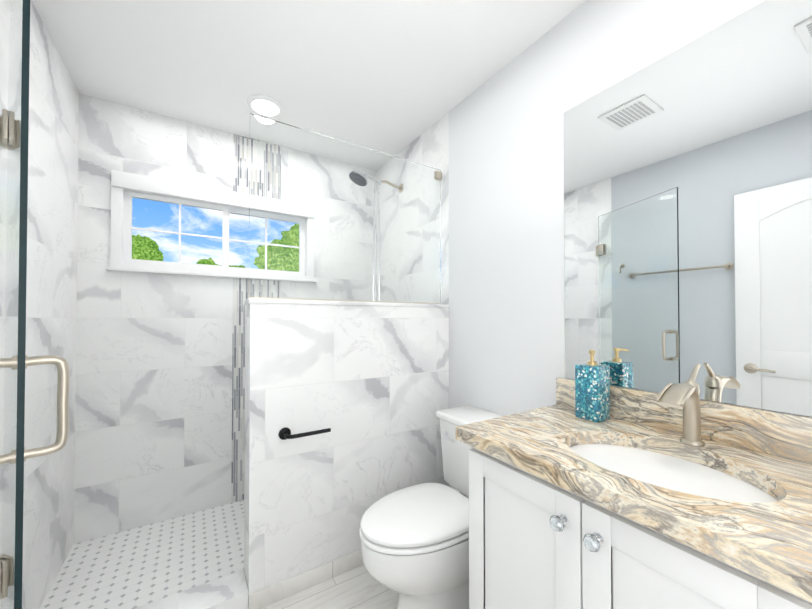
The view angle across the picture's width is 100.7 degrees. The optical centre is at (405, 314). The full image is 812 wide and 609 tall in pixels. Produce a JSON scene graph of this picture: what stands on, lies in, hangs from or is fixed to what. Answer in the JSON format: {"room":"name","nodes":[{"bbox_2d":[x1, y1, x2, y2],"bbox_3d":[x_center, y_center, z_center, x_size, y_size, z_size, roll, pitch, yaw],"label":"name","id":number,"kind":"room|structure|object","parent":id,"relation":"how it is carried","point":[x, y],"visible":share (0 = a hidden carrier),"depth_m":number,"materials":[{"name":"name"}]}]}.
{"room":"bathroom","nodes":[
{"label":"bathroom","id":0,"kind":"room"},
{"bbox_2d":[0,0,78,608],"bbox_3d":[-1.599,0.011,1.422,0.120,2.440,1.092,0,-1,-32],"label":"wall","id":1,"kind":"structure","parent":0,"point":[51,312],"depth_m":1.44,"materials":[{"name":"tile"}]},
{"bbox_2d":[0,0,69,608],"bbox_3d":[-1.014,0.114,0.891,0.302,2.021,0.692,0,-1,-32],"label":"shower door","id":2,"kind":"structure","parent":1,"relation":"attached to","point":[15,361],"depth_m":0.72,"materials":[{"name":"clear glass"}]},
{"bbox_2d":[74,93,249,543],"bbox_3d":[-1.363,0.020,2.145,1.050,2.440,0.120,0,-1,-32],"label":"wall","id":3,"kind":"structure","parent":0,"point":[153,420],"depth_m":1.98,"materials":[{"name":"stone"}]},
{"bbox_2d":[106,170,248,278],"bbox_3d":[-1.192,-0.527,2.230,1.178,0.568,0.130,0,-1,-32],"label":"window","id":4,"kind":"structure","parent":3,"relation":"in","point":[126,187],"depth_m":2.03,"materials":[{"name":"white plastic"}]},
{"bbox_2d":[32,0,585,155],"bbox_3d":[-0.330,-1.262,1.228,2.043,0.100,2.800,0,-1,-32],"label":"ceiling","id":5,"kind":"structure","parent":0,"point":[392,77],"depth_m":1.57,"materials":[{"name":"paint"}]},
{"bbox_2d":[247,95,282,116],"bbox_3d":[-0.806,-1.195,1.934,0.189,0.014,0.189,1,-1,-38],"label":"recessed light","id":6,"kind":"object","parent":5,"relation":"in","point":[264,105],"visible":1,"depth_m":1.90,"materials":[{"name":"white plastic"}]},
{"bbox_2d":[260,565,397,608],"bbox_3d":[-0.046,1.273,0.748,2.043,0.100,1.738,0,-1,-32],"label":"floor","id":7,"kind":"structure","parent":0,"point":[360,587],"depth_m":1.48,"materials":[{"name":"white tile"}]},
{"bbox_2d":[359,405,502,608],"bbox_3d":[0.153,0.855,1.424,0.738,0.752,0.460,0,-1,-32],"label":"toilet","id":8,"kind":"object","parent":7,"relation":"on","point":[414,546],"visible":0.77,"depth_m":1.26,"materials":[{"name":"white ceramic"}]},
{"bbox_2d":[456,377,811,608],"bbox_3d":[0.590,0.737,0.900,0.567,0.975,0.764,0,-1,-32],"label":"bathroom vanity","id":9,"kind":"object","parent":7,"relation":"on","point":[633,502],"visible":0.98,"depth_m":0.80,"materials":[{"name":"white wood"}]},
{"bbox_2d":[575,350,609,422],"bbox_3d":[0.650,0.241,1.175,0.080,0.238,0.080,0,-1,-32],"label":"soap dispenser","id":10,"kind":"object","parent":9,"relation":"on","point":[592,389],"visible":1,"depth_m":1.15,"materials":[{"name":"teal glass"}]},
{"bbox_2d":[656,364,704,445],"bbox_3d":[0.762,0.248,0.919,0.208,0.217,0.059,0,-1,-32],"label":"faucet","id":11,"kind":"object","parent":9,"relation":"on","point":[684,396],"visible":1,"depth_m":0.92,"materials":[{"name":"silver metal"}]},
{"bbox_2d":[244,298,448,608],"bbox_3d":[-0.242,0.585,1.749,1.075,1.300,0.162,0,-1,-32],"label":"wall","id":12,"kind":"structure","parent":0,"point":[367,383],"depth_m":1.59,"materials":[{"name":"tile"}]},
{"bbox_2d":[135,570,248,608],"bbox_3d":[-1.002,1.187,1.262,0.734,0.085,0.150,0,-1,-32],"label":"sill","id":13,"kind":"structure","parent":12,"relation":"attached to","point":[229,591],"depth_m":1.38,"materials":[{"name":"stone"}]},
{"bbox_2d":[278,427,330,439],"bbox_3d":[-0.446,0.520,1.490,0.211,0.052,0.070,0,-1,-32],"label":"toilet paper holder","id":14,"kind":"object","parent":12,"relation":"attached to","point":[284,433],"visible":1,"depth_m":1.47,"materials":[{"name":"black metal"}]},
{"bbox_2d":[249,550,363,608],"bbox_3d":[-0.017,1.193,1.390,1.068,0.074,0.684,0,-1,-32],"label":"baseboard","id":15,"kind":"structure","parent":12,"relation":"attached to","point":[271,594],"depth_m":1.51,"materials":[{"name":"white tile"}]},
{"bbox_2d":[249,113,441,303],"bbox_3d":[-0.238,-0.475,1.764,1.064,0.820,0.028,0,-1,-32],"label":"glass wall","id":16,"kind":"structure","parent":12,"relation":"on","point":[332,219],"depth_m":1.69,"materials":[{"name":"clear glass"}]},
{"bbox_2d":[395,112,448,303],"bbox_3d":[0.020,0.024,2.460,0.120,2.440,1.062,0,-1,-32],"label":"wall","id":17,"kind":"structure","parent":0,"point":[429,146],"depth_m":2.04,"materials":[{"name":"tile"}]},
{"bbox_2d":[449,0,811,486],"bbox_3d":[0.767,0.009,1.276,0.120,2.440,1.738,0,-1,-32],"label":"wall","id":18,"kind":"structure","parent":0,"point":[506,260],"depth_m":1.52,"materials":[{"name":"white paint"}]},
{"bbox_2d":[564,0,811,416],"bbox_3d":[0.836,-0.288,1.051,0.006,1.072,0.729,0,-1,-32],"label":"mirror","id":19,"kind":"object","parent":18,"relation":"attached to","point":[687,208],"visible":0.89,"depth_m":0.99,"materials":[{"name":"silver mirror"}]},
{"bbox_3d":[-0.794,1.287,1.932,2.043,0.100,1.062,0,-1,-32],"label":"floor","id":20,"kind":"structure","parent":0,"visible":0},
{"bbox_2d":[39,500,243,608],"bbox_3d":[-0.801,1.231,1.945,1.803,0.012,0.792,0,-1,-32],"label":"floor","id":21,"kind":"structure","parent":20,"relation":"on","point":[134,568],"depth_m":1.67,"materials":[{"name":"white tile"}]},
{"label":"outside","id":22,"kind":"structure","parent":0,"visible":0},
{"bbox_2d":[132,198,248,267],"bbox_3d":[-5.819,-4.128,12.941,32.000,13.000,0.050,0,-1,-32],"label":"sky","id":23,"kind":"structure","parent":22,"point":[155,215],"depth_m":11.80,"materials":[{"name":"blue"}]},
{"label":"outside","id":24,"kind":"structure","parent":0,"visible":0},
{"bbox_2d":[132,234,163,260],"bbox_3d":[-7.779,-0.226,9.160,2.193,4.104,2.212,0,-1,-32],"label":"tree","id":25,"kind":"object","parent":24,"point":[145,248],"visible":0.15,"depth_m":9.08,"materials":[{"name":"green plant"}]},
{"bbox_2d":[196,258,220,265],"bbox_3d":[-6.537,-0.015,10.788,2.206,3.721,2.056,0,-1,-32],"label":"tree","id":26,"kind":"object","parent":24,"point":[209,261],"visible":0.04,"depth_m":10.72,"materials":[{"name":"green plant"}]},
{"bbox_2d":[221,265,244,267],"bbox_3d":[-5.578,0.062,11.806,2.671,3.593,1.559,0,-1,-32],"label":"tree","id":27,"kind":"object","parent":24,"point":[240,266],"depth_m":11.44,"materials":[{"name":"green plant"}]}
]}

